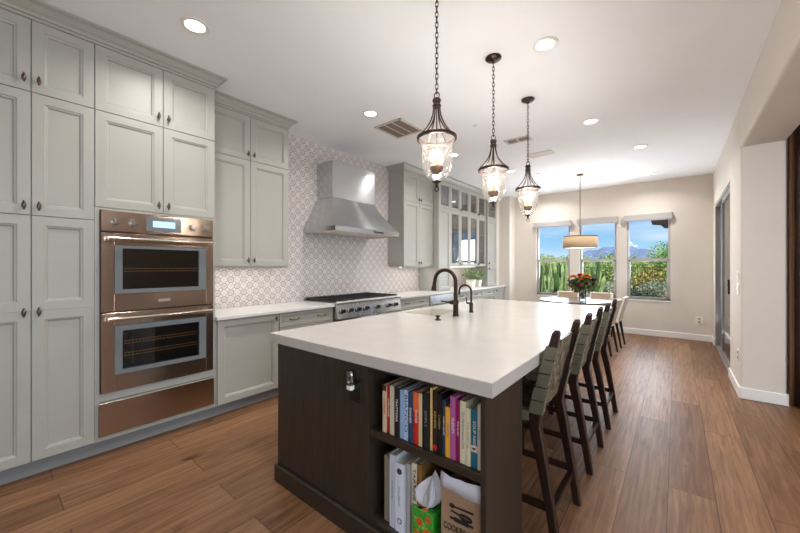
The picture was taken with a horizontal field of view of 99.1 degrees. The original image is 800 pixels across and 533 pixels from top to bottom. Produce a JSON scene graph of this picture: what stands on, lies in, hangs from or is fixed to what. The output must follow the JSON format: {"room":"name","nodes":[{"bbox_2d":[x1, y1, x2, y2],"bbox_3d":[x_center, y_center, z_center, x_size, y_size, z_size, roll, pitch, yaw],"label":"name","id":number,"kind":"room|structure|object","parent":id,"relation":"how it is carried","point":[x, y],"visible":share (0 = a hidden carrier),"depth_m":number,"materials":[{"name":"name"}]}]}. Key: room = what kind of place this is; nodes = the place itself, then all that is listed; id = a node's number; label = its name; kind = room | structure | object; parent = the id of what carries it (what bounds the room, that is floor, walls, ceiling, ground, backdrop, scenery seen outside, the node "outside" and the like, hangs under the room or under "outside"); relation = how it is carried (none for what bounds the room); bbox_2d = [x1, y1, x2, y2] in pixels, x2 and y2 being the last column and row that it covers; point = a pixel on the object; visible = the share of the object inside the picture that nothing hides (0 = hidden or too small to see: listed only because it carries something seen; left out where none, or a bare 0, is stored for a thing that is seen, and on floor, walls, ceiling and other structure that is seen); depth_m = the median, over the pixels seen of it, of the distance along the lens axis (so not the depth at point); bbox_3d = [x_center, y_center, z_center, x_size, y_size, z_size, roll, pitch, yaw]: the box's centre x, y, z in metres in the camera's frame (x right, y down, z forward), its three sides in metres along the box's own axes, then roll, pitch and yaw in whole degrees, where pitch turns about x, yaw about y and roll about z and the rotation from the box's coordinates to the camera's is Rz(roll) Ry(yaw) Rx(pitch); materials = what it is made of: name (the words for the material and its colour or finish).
{"room":"kitchen","nodes":[
{"label":"kitchen","id":0,"kind":"room"},
{"bbox_2d":[0,332,799,532],"bbox_3d":[2.262,1.426,1.578,9.470,0.120,11.700,0,0,39],"label":"floor","id":1,"kind":"structure","parent":0,"point":[682,452],"depth_m":2.26,"materials":[{"name":"brown wood"}]},
{"bbox_2d":[0,0,96,484],"bbox_3d":[-2.563,-0.159,2.343,0.683,3.047,0.616,0,0,39],"label":"pantry cabinet","id":2,"kind":"object","parent":1,"relation":"on","point":[47,50],"visible":1,"depth_m":2.22,"materials":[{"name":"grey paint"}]},
{"bbox_2d":[92,24,226,455],"bbox_3d":[-2.095,-0.159,2.931,0.695,3.047,0.886,0,0,39],"label":"tall cabinet","id":3,"kind":"object","parent":1,"relation":"on","point":[154,109],"depth_m":2.67,"materials":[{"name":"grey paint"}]},
{"bbox_2d":[99,209,212,393],"bbox_3d":[-2.003,0.252,2.812,0.426,1.319,0.758,0,0,39],"label":"double wall oven","id":4,"kind":"object","parent":3,"relation":"in","point":[156,271],"visible":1,"depth_m":2.67,"materials":[{"name":"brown metal"}]},
{"bbox_2d":[123,322,197,367],"bbox_3d":[-1.902,0.616,2.736,0.002,0.286,0.522,0,0,39],"label":"oven window","id":5,"kind":"structure","parent":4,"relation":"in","point":[145,346],"depth_m":2.71,"materials":[{"name":"black glass"}]},
{"bbox_2d":[123,249,197,288],"bbox_3d":[-1.902,0.018,2.736,0.002,0.303,0.522,0,0,39],"label":"oven window","id":6,"kind":"structure","parent":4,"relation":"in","point":[142,268],"depth_m":2.72,"materials":[{"name":"black glass"}]},
{"bbox_2d":[211,314,278,416],"bbox_3d":[-1.675,0.923,3.469,0.647,0.883,0.630,0,0,39],"label":"base cabinet","id":7,"kind":"object","parent":1,"relation":"on","point":[246,360],"visible":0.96,"depth_m":3.27,"materials":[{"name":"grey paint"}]},
{"bbox_2d":[215,301,334,320],"bbox_3d":[-1.449,0.466,3.750,0.643,0.032,1.347,0,0,39],"label":"countertop","id":8,"kind":"structure","parent":7,"relation":"on","point":[276,308],"depth_m":3.64,"materials":[{"name":"white stone"}]},
{"bbox_2d":[275,307,332,395],"bbox_3d":[-1.250,0.923,3.993,0.648,0.883,0.719,0,0,39],"label":"base cabinet","id":9,"kind":"object","parent":1,"relation":"on","point":[298,319],"visible":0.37,"depth_m":3.78,"materials":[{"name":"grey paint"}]},
{"bbox_2d":[304,292,401,321],"bbox_3d":[-0.608,0.883,4.726,0.703,0.965,1.216,0,0,39],"label":"range","id":10,"kind":"object","parent":1,"relation":"on","point":[348,306],"visible":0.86,"depth_m":4.48,"materials":[{"name":"grey metal"}]},
{"bbox_2d":[304,295,394,302],"bbox_3d":[-0.641,0.436,4.753,0.617,0.009,1.214,0,0,39],"label":"cooktop","id":11,"kind":"object","parent":10,"relation":"in","point":[325,298],"depth_m":4.49,"materials":[{"name":"black metal"}]},
{"bbox_2d":[274,344,548,532],"bbox_3d":[0.706,0.924,2.893,1.456,0.883,3.015,0,0,39],"label":"kitchen island","id":12,"kind":"object","parent":1,"relation":"on","point":[332,447],"visible":0.3,"depth_m":1.75,"materials":[{"name":"brown wood"}]},
{"bbox_2d":[351,378,360,403],"bbox_3d":[-0.224,0.629,1.728,0.078,0.117,0.006,0,0,39],"label":"island outlet","id":13,"kind":"object","parent":12,"relation":"attached to","point":[356,393],"visible":0.94,"depth_m":1.72,"materials":[{"name":"black plastic"}]},
{"bbox_2d":[369,506,398,532],"bbox_3d":[0.195,1.251,1.635,0.596,0.030,0.373,0,0,39],"label":"shelf","id":14,"kind":"object","parent":12,"relation":"attached to","point":[377,522],"depth_m":1.65,"materials":[{"name":"brown wood"}]},
{"bbox_2d":[384,447,396,521],"bbox_3d":[0.003,1.077,1.743,0.027,0.315,0.221,0,0,39],"label":"book","id":15,"kind":"object","parent":12,"relation":"on","point":[387,455],"visible":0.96,"depth_m":1.66,"materials":[{"name":"beige paper"}]},
{"bbox_2d":[383,377,403,432],"bbox_3d":[-0.003,0.683,1.728,0.024,0.225,0.231,0,0,39],"label":"book","id":16,"kind":"object","parent":12,"relation":"on","point":[398,379],"visible":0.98,"depth_m":1.64,"materials":[{"name":"beige paper"}]},
{"bbox_2d":[387,378,405,432],"bbox_3d":[0.017,0.682,1.717,0.019,0.227,0.231,0,0,39],"label":"book","id":17,"kind":"object","parent":12,"relation":"on","point":[388,386],"visible":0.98,"depth_m":1.63,"materials":[{"name":"red paper"}]},
{"bbox_2d":[390,448,408,527],"bbox_3d":[0.043,1.063,1.710,0.037,0.343,0.251,0,0,39],"label":"book","id":18,"kind":"object","parent":12,"relation":"on","point":[397,454],"visible":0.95,"depth_m":1.62,"materials":[{"name":"white paper"}]},
{"bbox_2d":[390,379,409,434],"bbox_3d":[0.036,0.681,1.701,0.028,0.230,0.230,0,0,39],"label":"book","id":19,"kind":"object","parent":12,"relation":"on","point":[405,380],"visible":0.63,"depth_m":1.61,"materials":[{"name":"beige paper"}]},
{"bbox_2d":[395,453,414,532],"bbox_3d":[0.075,1.075,1.677,0.049,0.319,0.252,0,0,39],"label":"book","id":20,"kind":"object","parent":12,"relation":"on","point":[400,465],"visible":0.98,"depth_m":1.58,"materials":[{"name":"white paper"}]},
{"bbox_2d":[394,380,416,437],"bbox_3d":[0.056,0.681,1.681,0.027,0.230,0.231,0,0,39],"label":"book","id":21,"kind":"object","parent":12,"relation":"on","point":[397,388],"visible":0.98,"depth_m":1.59,"materials":[{"name":"black paper"}]},
{"bbox_2d":[400,382,419,438],"bbox_3d":[0.081,0.684,1.666,0.024,0.224,0.230,0,0,39],"label":"book","id":22,"kind":"object","parent":12,"relation":"on","point":[402,389],"visible":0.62,"depth_m":1.58,"materials":[{"name":"blue paper"}]},
{"bbox_2d":[406,456,417,532],"bbox_3d":[0.112,1.069,1.655,0.022,0.331,0.240,0,0,39],"label":"book","id":23,"kind":"object","parent":12,"relation":"on","point":[409,463],"visible":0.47,"depth_m":1.56,"materials":[{"name":"white paper"}]},
{"bbox_2d":[404,382,424,440],"bbox_3d":[0.099,0.681,1.648,0.025,0.230,0.231,0,0,39],"label":"book","id":24,"kind":"object","parent":12,"relation":"on","point":[417,385],"visible":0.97,"depth_m":1.56,"materials":[{"name":"blue paper"}]},
{"bbox_2d":[412,457,422,505],"bbox_3d":[0.140,1.065,1.645,0.027,0.339,0.241,0,0,39],"label":"book","id":25,"kind":"object","parent":12,"relation":"on","point":[414,463],"visible":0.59,"depth_m":1.55,"materials":[{"name":"beige paper"}]},
{"bbox_2d":[408,384,427,443],"bbox_3d":[0.119,0.683,1.630,0.026,0.226,0.231,0,0,39],"label":"book","id":26,"kind":"object","parent":12,"relation":"on","point":[410,393],"visible":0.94,"depth_m":1.54,"materials":[{"name":"blue paper"}]},
{"bbox_2d":[413,384,432,444],"bbox_3d":[0.144,0.679,1.615,0.030,0.233,0.231,0,0,39],"label":"book","id":27,"kind":"object","parent":12,"relation":"on","point":[415,393],"visible":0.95,"depth_m":1.53,"materials":[{"name":"red paper"}]},
{"bbox_2d":[369,421,480,483],"bbox_3d":[0.195,0.814,1.636,0.596,0.034,0.372,0,0,39],"label":"shelf","id":28,"kind":"object","parent":12,"relation":"attached to","point":[375,428],"depth_m":1.48,"materials":[{"name":"brown wood"}]},
{"bbox_2d":[422,389,429,449],"bbox_3d":[0.184,0.675,1.577,0.035,0.242,0.231,0,0,39],"label":"book","id":29,"kind":"object","parent":12,"relation":"on","point":[426,394],"visible":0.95,"depth_m":1.49,"materials":[{"name":"black paper"}]},
{"bbox_2d":[419,386,432,446],"bbox_3d":[0.163,0.679,1.597,0.020,0.233,0.230,0,0,39],"label":"book","id":30,"kind":"object","parent":12,"relation":"on","point":[420,393],"visible":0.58,"depth_m":1.51,"materials":[{"name":"beige paper"}]},
{"bbox_2d":[412,470,441,532],"bbox_3d":[0.142,1.065,1.536,0.156,0.339,0.124,0,0,39],"label":"tissue box","id":31,"kind":"object","parent":12,"relation":"on","point":[426,518],"visible":0.98,"depth_m":1.50,"materials":[{"name":"green cardboard"}]},
{"bbox_2d":[417,459,448,506],"bbox_3d":[0.162,1.063,1.627,0.025,0.343,0.240,0,0,39],"label":"book","id":32,"kind":"object","parent":12,"relation":"on","point":[425,468],"visible":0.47,"depth_m":1.56,"materials":[{"name":"brown paper"}]},
{"bbox_2d":[430,386,438,450],"bbox_3d":[0.208,0.661,1.563,0.013,0.270,0.230,0,0,39],"label":"book","id":33,"kind":"object","parent":12,"relation":"on","point":[433,387],"visible":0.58,"depth_m":1.47,"materials":[{"name":"beige paper"}]},
{"bbox_2d":[270,298,604,398],"bbox_3d":[0.708,0.455,2.907,1.514,0.057,3.050,0,0,39],"label":"island countertop","id":34,"kind":"structure","parent":12,"relation":"on","point":[485,351],"depth_m":1.96,"materials":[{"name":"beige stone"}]},
{"bbox_2d":[405,308,452,315],"bbox_3d":[0.304,0.555,3.228,0.350,0.251,0.460,0,0,39],"label":"sink","id":35,"kind":"object","parent":34,"relation":"in","point":[431,311],"visible":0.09,"depth_m":3.42,"materials":[{"name":"grey ceramic"}]},
{"bbox_2d":[431,268,458,315],"bbox_3d":[0.395,0.220,3.007,0.281,0.412,0.060,0,0,39],"label":"faucet","id":36,"kind":"object","parent":34,"relation":"on","point":[455,302],"visible":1,"depth_m":2.93,"materials":[{"name":"brown metal"}]},
{"bbox_2d":[458,284,473,312],"bbox_3d":[0.617,0.295,3.203,0.157,0.262,0.050,0,0,39],"label":"faucet","id":37,"kind":"object","parent":34,"relation":"on","point":[470,303],"visible":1,"depth_m":3.16,"materials":[{"name":"brown metal"}]},
{"bbox_2d":[432,387,443,452],"bbox_3d":[0.221,0.665,1.549,0.023,0.262,0.232,0,0,39],"label":"book","id":38,"kind":"object","parent":12,"relation":"on","point":[439,389],"visible":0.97,"depth_m":1.46,"materials":[{"name":"black paper"}]},
{"bbox_2d":[437,389,455,454],"bbox_3d":[0.238,0.668,1.533,0.022,0.256,0.231,0,0,39],"label":"book","id":39,"kind":"object","parent":12,"relation":"on","point":[445,393],"visible":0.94,"depth_m":1.45,"materials":[{"name":"black paper"}]},
{"bbox_2d":[445,404,449,457],"bbox_3d":[0.271,0.692,1.509,0.023,0.209,0.231,0,0,39],"label":"book","id":40,"kind":"object","parent":12,"relation":"on","point":[447,408],"visible":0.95,"depth_m":1.42,"materials":[{"name":"yellow paper"}]},
{"bbox_2d":[442,392,455,455],"bbox_3d":[0.256,0.679,1.524,0.016,0.233,0.231,0,0,39],"label":"book","id":41,"kind":"object","parent":12,"relation":"on","point":[446,401],"visible":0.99,"depth_m":1.44,"materials":[{"name":"blue paper"}]},
{"bbox_2d":[450,392,464,460],"bbox_3d":[0.289,0.665,1.492,0.024,0.261,0.231,0,0,39],"label":"book","id":42,"kind":"object","parent":12,"relation":"on","point":[457,395],"visible":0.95,"depth_m":1.40,"materials":[{"name":"purple paper"}]},
{"bbox_2d":[440,470,480,532],"bbox_3d":[0.309,1.045,1.459,0.184,0.378,0.217,0,0,39],"label":"bag","id":43,"kind":"object","parent":12,"relation":"on","point":[461,495],"visible":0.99,"depth_m":1.39,"materials":[{"name":"brown paper"}]},
{"bbox_2d":[456,394,468,461],"bbox_3d":[0.309,0.672,1.481,0.019,0.248,0.231,0,0,39],"label":"book","id":44,"kind":"object","parent":12,"relation":"on","point":[465,395],"visible":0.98,"depth_m":1.39,"materials":[{"name":"purple paper"}]},
{"bbox_2d":[460,395,479,464],"bbox_3d":[0.326,0.670,1.464,0.027,0.251,0.231,0,0,39],"label":"book","id":45,"kind":"object","parent":12,"relation":"on","point":[469,400],"visible":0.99,"depth_m":1.38,"materials":[{"name":"beige paper"}]},
{"bbox_2d":[466,398,480,466],"bbox_3d":[0.344,0.681,1.448,0.019,0.229,0.231,0,0,39],"label":"book","id":46,"kind":"object","parent":12,"relation":"on","point":[468,409],"visible":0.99,"depth_m":1.36,"materials":[{"name":"beige paper"}]},
{"bbox_2d":[471,404,477,468],"bbox_3d":[0.364,0.680,1.435,0.028,0.231,0.234,0,0,39],"label":"book","id":47,"kind":"object","parent":12,"relation":"on","point":[474,411],"visible":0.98,"depth_m":1.35,"materials":[{"name":"teal paper"}]},
{"bbox_2d":[478,402,480,470],"bbox_3d":[0.382,0.667,1.419,0.017,0.257,0.231,0,0,39],"label":"book","id":48,"kind":"object","parent":12,"relation":"on","point":[479,404],"visible":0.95,"depth_m":1.33,"materials":[{"name":"white paper"}]},
{"bbox_2d":[400,296,428,310],"bbox_3d":[0.011,0.923,5.549,0.648,0.883,0.831,0,0,39],"label":"base cabinet","id":49,"kind":"object","parent":1,"relation":"on","point":[416,302],"visible":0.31,"depth_m":5.37,"materials":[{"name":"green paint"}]},
{"bbox_2d":[429,293,452,306],"bbox_3d":[0.504,0.866,6.180,0.621,0.761,0.760,0,0,39],"label":"dishwasher","id":50,"kind":"object","parent":49,"relation":"in","point":[434,300],"visible":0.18,"depth_m":5.91,"materials":[{"name":"silver metal"}]},
{"bbox_2d":[387,285,505,298],"bbox_3d":[1.020,0.466,6.800,0.643,0.032,4.044,0,0,39],"label":"countertop","id":51,"kind":"structure","parent":49,"relation":"on","point":[417,293],"depth_m":6.13,"materials":[{"name":"white stone"}]},
{"bbox_2d":[419,173,487,290],"bbox_3d":[1.163,-0.617,7.085,0.530,2.130,2.065,0,0,39],"label":"tall cabinet","id":52,"kind":"object","parent":51,"relation":"on","point":[459,207],"visible":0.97,"depth_m":6.69,"materials":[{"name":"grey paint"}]},
{"bbox_2d":[461,268,479,286],"bbox_3d":[1.557,0.232,7.463,0.370,0.434,0.359,0,0,39],"label":"potted plant","id":53,"kind":"object","parent":51,"relation":"on","point":[471,282],"visible":0.98,"depth_m":7.44,"materials":[{"name":"green plant"}]},
{"bbox_2d":[469,194,497,285],"bbox_3d":[1.992,-0.617,8.071,0.553,2.130,0.508,0,0,39],"label":"tall cabinet","id":54,"kind":"object","parent":51,"relation":"on","point":[490,279],"visible":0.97,"depth_m":7.91,"materials":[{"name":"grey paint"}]},
{"bbox_2d":[453,288,493,301],"bbox_3d":[1.337,0.923,7.188,0.648,0.883,1.845,0,0,39],"label":"base cabinet","id":55,"kind":"object","parent":1,"relation":"on","point":[484,293],"visible":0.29,"depth_m":7.07,"materials":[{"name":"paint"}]},
{"bbox_2d":[522,319,580,532],"bbox_3d":[0.709,0.835,1.942,0.494,1.062,0.480,0,0,39],"label":"counter stool","id":56,"kind":"object","parent":1,"relation":"on","point":[554,372],"visible":0.75,"depth_m":1.74,"materials":[{"name":"brown wood"}]},
{"bbox_2d":[522,306,603,475],"bbox_3d":[1.212,0.835,2.563,0.494,1.062,0.480,0,0,39],"label":"counter stool","id":57,"kind":"object","parent":1,"relation":"on","point":[584,351],"visible":0.62,"depth_m":2.37,"materials":[{"name":"brown wood"}]},
{"bbox_2d":[540,297,611,304],"bbox_3d":[3.247,0.991,6.314,1.220,0.750,1.220,0,0,39],"label":"dining table","id":58,"kind":"object","parent":1,"relation":"on","point":[564,300],"visible":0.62,"depth_m":6.18,"materials":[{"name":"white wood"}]},
{"bbox_2d":[566,273,600,299],"bbox_3d":[3.306,0.368,6.213,0.545,0.494,0.527,0,0,-22],"label":"flower vase","id":59,"kind":"object","parent":58,"relation":"on","point":[586,283],"visible":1,"depth_m":6.15,"materials":[{"name":"clear glass"}]},
{"bbox_2d":[549,299,617,429],"bbox_3d":[1.716,0.835,3.185,0.494,1.062,0.480,0,0,39],"label":"counter stool","id":60,"kind":"object","parent":1,"relation":"on","point":[609,312],"visible":0.51,"depth_m":2.98,"materials":[{"name":"brown wood"}]},
{"bbox_2d":[590,292,612,336],"bbox_3d":[3.822,0.941,6.614,0.545,0.850,0.430,0,0,-41],"label":"dining chair","id":61,"kind":"object","parent":1,"relation":"on","point":[599,295],"visible":0.16,"depth_m":6.70,"materials":[{"name":"beige fabric"}]},
{"bbox_2d":[591,293,610,305],"bbox_3d":[3.939,0.696,6.716,0.117,0.340,0.340,0,0,-41],"label":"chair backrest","id":62,"kind":"object","parent":61,"relation":"on","point":[607,296],"depth_m":6.71,"materials":[{"name":"beige fabric"}]},
{"bbox_2d":[607,299,622,356],"bbox_3d":[3.202,0.941,5.456,0.545,0.850,0.430,0,0,45],"label":"dining chair","id":63,"kind":"object","parent":1,"relation":"on","point":[619,301],"visible":0.25,"depth_m":5.38,"materials":[{"name":"beige fabric"}]},
{"bbox_2d":[615,296,629,347],"bbox_3d":[3.670,0.941,5.969,0.545,0.850,0.430,0,0,41],"label":"dining chair","id":64,"kind":"object","parent":1,"relation":"on","point":[625,299],"visible":0.59,"depth_m":5.72,"materials":[{"name":"beige fabric"}]},
{"bbox_2d":[40,0,781,197],"bbox_3d":[2.262,-1.744,1.578,9.470,0.120,11.700,0,0,39],"label":"ceiling","id":65,"kind":"structure","parent":0,"point":[672,77],"depth_m":2.93,"materials":[{"name":"white paint"}]},
{"bbox_2d":[180,16,209,34],"bbox_3d":[-1.431,-1.679,2.381,0.180,0.009,0.180,0,0,39],"label":"recessed light","id":66,"kind":"object","parent":65,"relation":"in","point":[194,25],"visible":1,"depth_m":2.38,"materials":[{"name":"white plastic"}]},
{"bbox_2d":[374,118,422,138],"bbox_3d":[-0.015,-1.679,4.168,0.410,0.007,0.460,0,0,39],"label":"ceiling vent","id":67,"kind":"object","parent":65,"relation":"in","point":[398,128],"visible":0.98,"depth_m":4.15,"materials":[{"name":"beige metal"}]},
{"bbox_2d":[417,0,456,191],"bbox_3d":[0.223,-1.068,2.071,0.244,1.230,0.244,0,0,22],"label":"pendant lantern","id":68,"kind":"object","parent":65,"relation":"hanging from","point":[436,169],"visible":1,"depth_m":2.07,"materials":[{"name":"clear glass"}]},
{"bbox_2d":[478,53,508,209],"bbox_3d":[0.753,-1.068,2.749,0.244,1.230,0.244,0,0,10],"label":"pendant lantern","id":69,"kind":"object","parent":65,"relation":"hanging from","point":[493,58],"visible":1,"depth_m":2.75,"materials":[{"name":"clear glass"}]},
{"bbox_2d":[503,135,532,144],"bbox_3d":[1.568,-1.679,4.534,0.330,0.007,0.180,0,0,39],"label":"ceiling vent","id":70,"kind":"object","parent":65,"relation":"in","point":[522,138],"visible":0.98,"depth_m":4.54,"materials":[{"name":"beige metal"}]},
{"bbox_2d":[515,96,540,220],"bbox_3d":[1.288,-1.068,3.434,0.244,1.230,0.244,0,0,33],"label":"pendant lantern","id":71,"kind":"object","parent":65,"relation":"hanging from","point":[529,99],"visible":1,"depth_m":3.43,"materials":[{"name":"clear glass"}]},
{"bbox_2d":[533,36,557,52],"bbox_3d":[1.101,-1.679,2.583,0.180,0.009,0.180,0,0,39],"label":"recessed light","id":72,"kind":"object","parent":65,"relation":"in","point":[545,44],"visible":1,"depth_m":2.58,"materials":[{"name":"white plastic"}]},
{"bbox_2d":[563,174,597,248],"bbox_3d":[3.294,-1.010,6.237,0.578,1.347,0.578,0,0,39],"label":"drum pendant","id":73,"kind":"object","parent":65,"relation":"hanging from","point":[580,241],"visible":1,"depth_m":6.03,"materials":[{"name":"beige fabric"}]},
{"bbox_2d":[499,196,515,300],"bbox_3d":[2.448,-0.159,8.505,0.740,3.050,0.400,0,0,39],"label":"wall","id":74,"kind":"structure","parent":0,"point":[507,204],"depth_m":8.21,"materials":[{"name":"beige paint"}]},
{"bbox_2d":[496,201,498,284],"bbox_3d":[2.176,-0.617,8.360,0.476,2.134,0.168,0,0,39],"label":"trim","id":75,"kind":"structure","parent":74,"relation":"attached to","point":[497,266],"depth_m":8.21,"materials":[{"name":"beige paint"}]},
{"bbox_2d":[516,173,712,335],"bbox_3d":[4.148,-0.159,7.482,4.670,3.050,0.150,0,0,39],"label":"wall","id":76,"kind":"structure","parent":0,"point":[690,198],"depth_m":6.70,"materials":[{"name":"beige paint"}]},
{"bbox_2d":[534,220,570,227],"bbox_3d":[3.499,-0.969,7.849,0.800,0.131,0.093,0,0,39],"label":"shade cassette","id":77,"kind":"object","parent":76,"relation":"attached to","point":[563,223],"visible":1,"depth_m":7.80,"materials":[{"name":"grey"}]},
{"bbox_2d":[536,226,569,296],"bbox_3d":[3.560,-0.172,7.924,0.750,1.725,0.122,0,0,39],"label":"window","id":78,"kind":"structure","parent":76,"relation":"in","point":[538,260],"depth_m":8.03,"materials":[{"name":"grey plastic"}]},
{"bbox_2d":[577,216,617,224],"bbox_3d":[4.204,-0.969,7.277,0.765,0.131,0.093,0,0,39],"label":"shade cassette","id":79,"kind":"object","parent":76,"relation":"attached to","point":[603,220],"visible":1,"depth_m":7.23,"materials":[{"name":"grey"}]},
{"bbox_2d":[580,223,615,299],"bbox_3d":[4.266,-0.172,7.353,0.715,1.725,0.122,0,0,39],"label":"window","id":80,"kind":"structure","parent":76,"relation":"in","point":[581,259],"depth_m":7.30,"materials":[{"name":"grey plastic"}]},
{"bbox_2d":[624,212,672,221],"bbox_3d":[4.884,-0.969,6.727,0.775,0.131,0.093,0,0,39],"label":"shade cassette","id":81,"kind":"object","parent":76,"relation":"attached to","point":[666,215],"visible":1,"depth_m":6.68,"materials":[{"name":"grey"}]},
{"bbox_2d":[627,219,670,302],"bbox_3d":[4.946,-0.172,6.803,0.725,1.725,0.122,0,0,39],"label":"window","id":82,"kind":"structure","parent":76,"relation":"in","point":[632,298],"depth_m":6.76,"materials":[{"name":"grey plastic"}]},
{"bbox_2d":[615,327,711,341],"bbox_3d":[4.255,1.308,7.288,3.600,0.115,0.016,0,0,39],"label":"baseboard","id":83,"kind":"structure","parent":76,"relation":"attached to","point":[698,337],"depth_m":6.55,"materials":[{"name":"white paint"}]},
{"bbox_2d":[713,0,799,393],"bbox_3d":[2.153,-0.159,1.570,0.330,3.050,11.550,0,0,39],"label":"wall","id":84,"kind":"structure","parent":0,"point":[753,157],"depth_m":3.42,"materials":[{"name":"beige paint"}]},
{"bbox_2d":[715,182,729,370],"bbox_3d":[4.795,0.151,5.015,0.138,2.430,2.110,0,0,39],"label":"door","id":85,"kind":"structure","parent":84,"relation":"in","point":[722,207],"depth_m":5.06,"materials":[{"name":"grey metal"}]},
{"bbox_2d":[712,336,740,397],"bbox_3d":[4.587,1.308,4.851,0.016,0.115,3.386,0,0,39],"label":"baseboard","id":86,"kind":"structure","parent":84,"relation":"attached to","point":[733,380],"depth_m":3.85,"materials":[{"name":"white paint"}]},
{"bbox_2d":[741,387,789,406],"bbox_3d":[3.667,1.308,3.428,0.346,0.115,0.016,0,0,39],"label":"baseboard","id":87,"kind":"object","parent":84,"relation":"attached to","point":[746,393],"visible":1,"depth_m":3.42,"materials":[{"name":"white paint"}]},
{"bbox_2d":[787,137,788,392],"bbox_3d":[5.693,-0.159,1.985,4.650,3.050,0.150,0,0,39],"label":"wall","id":88,"kind":"structure","parent":0,"point":[788,137],"depth_m":3.38,"materials":[{"name":"beige paint"}]},
{"bbox_3d":[4.911,-1.434,2.438,2.744,0.070,0.129,0,0,39],"label":"curtain rod","id":89,"kind":"object","parent":88,"relation":"attached to","visible":0},
{"bbox_2d":[789,124,799,407],"bbox_3d":[4.220,-0.030,2.959,1.127,2.768,0.093,0,0,39],"label":"curtain","id":90,"kind":"object","parent":89,"relation":"hanging from","point":[794,138],"visible":0.84,"depth_m":3.31,"materials":[{"name":"brown fabric"}]},
{"bbox_3d":[-1.406,-0.159,4.452,0.150,3.050,11.550,0,0,39],"label":"wall","id":91,"kind":"structure","parent":0,"visible":0},
{"bbox_2d":[214,90,297,267],"bbox_3d":[-1.657,-0.833,3.698,0.410,1.698,1.004,0,0,39],"label":"upper cabinet","id":92,"kind":"object","parent":91,"relation":"attached to","point":[251,141],"visible":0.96,"depth_m":3.60,"materials":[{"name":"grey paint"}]},
{"bbox_2d":[215,134,468,308],"bbox_3d":[-0.044,-0.609,6.006,0.012,2.150,6.620,0,0,39],"label":"wall tile","id":93,"kind":"structure","parent":91,"relation":"attached to","point":[321,264],"depth_m":4.61,"materials":[{"name":"white tile"}]},
{"bbox_2d":[303,160,398,238],"bbox_3d":[-0.642,-0.911,4.747,0.643,0.955,1.214,0,0,39],"label":"range hood","id":94,"kind":"object","parent":91,"relation":"attached to","point":[344,205],"visible":1,"depth_m":4.57,"materials":[{"name":"grey metal"}]},
{"bbox_2d":[386,162,434,267],"bbox_3d":[0.214,-0.831,6.000,0.420,1.703,0.965,0,0,39],"label":"upper cabinet","id":95,"kind":"object","parent":91,"relation":"attached to","point":[410,192],"visible":1,"depth_m":5.78,"materials":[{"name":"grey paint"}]},
{"label":"outside","id":96,"kind":"structure","parent":0,"visible":0},
{"bbox_3d":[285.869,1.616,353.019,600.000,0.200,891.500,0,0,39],"label":"ground","id":97,"kind":"structure","parent":96,"visible":0},
{"bbox_2d":[540,265,553,291],"bbox_3d":[4.152,0.731,9.839,0.820,1.569,0.641,0,0,39],"label":"columnar cactus","id":98,"kind":"object","parent":97,"relation":"on","point":[545,284],"visible":0.21,"depth_m":9.68,"materials":[{"name":"green plant"}]},
{"bbox_2d":[545,262,565,292],"bbox_3d":[4.285,0.695,9.406,0.683,1.641,0.610,0,0,39],"label":"columnar cactus","id":99,"kind":"object","parent":97,"relation":"on","point":[557,286],"visible":0.17,"depth_m":9.36,"materials":[{"name":"green plant"}]},
{"bbox_2d":[552,263,566,290],"bbox_3d":[4.613,0.715,9.389,0.896,1.603,0.525,0,0,39],"label":"columnar cactus","id":100,"kind":"object","parent":97,"relation":"on","point":[562,268],"visible":0.09,"depth_m":9.34,"materials":[{"name":"green plant"}]},
{"bbox_2d":[539,254,592,276],"bbox_3d":[6.332,0.492,14.596,2.868,2.090,3.078,0,0,-2],"label":"tree","id":101,"kind":"object","parent":97,"relation":"on","point":[540,256],"visible":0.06,"depth_m":13.96,"materials":[{"name":"green plant"}]},
{"bbox_2d":[583,262,605,293],"bbox_3d":[4.906,0.692,8.886,0.777,1.648,0.534,0,0,31],"label":"columnar cactus","id":102,"kind":"object","parent":97,"relation":"on","point":[598,288],"visible":0.14,"depth_m":8.81,"materials":[{"name":"green plant"}]},
{"bbox_2d":[542,265,666,293],"bbox_3d":[6.701,0.741,10.658,15.000,1.550,0.020,0,0,39],"label":"iron fence","id":103,"kind":"object","parent":97,"relation":"on","point":[588,267],"visible":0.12,"depth_m":10.20,"materials":[{"name":"grey metal"}]},
{"bbox_2d":[565,246,662,263],"bbox_3d":[359.397,-18.167,558.227,480.000,39.665,120.000,0,0,39],"label":"mountain","id":104,"kind":"structure","parent":97,"relation":"on","point":[641,253],"depth_m":563.03},
{"bbox_2d":[583,253,648,284],"bbox_3d":[7.731,0.482,12.932,2.824,2.109,2.677,0,0,39],"label":"tree","id":105,"kind":"object","parent":97,"relation":"on","point":[610,274],"visible":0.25,"depth_m":12.47,"materials":[{"name":"green plant"}]},
{"bbox_2d":[630,263,666,289],"bbox_3d":[8.967,0.694,12.585,1.726,1.701,1.854,0,0,35],"label":"tree","id":106,"kind":"object","parent":97,"relation":"on","point":[660,279],"visible":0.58,"depth_m":12.16,"materials":[{"name":"green plant"}]},
{"bbox_2d":[636,279,666,295],"bbox_3d":[8.355,0.914,11.043,1.228,1.064,1.093,0,0,27],"label":"shrub","id":107,"kind":"object","parent":97,"relation":"on","point":[663,287],"visible":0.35,"depth_m":10.89,"materials":[{"name":"green plant"}]},
{"bbox_2d":[641,241,667,284],"bbox_3d":[10.053,0.245,12.620,2.186,2.572,2.661,0,0,39],"label":"tree","id":108,"kind":"object","parent":97,"relation":"on","point":[665,254],"visible":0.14,"depth_m":12.63,"materials":[{"name":"green plant"}]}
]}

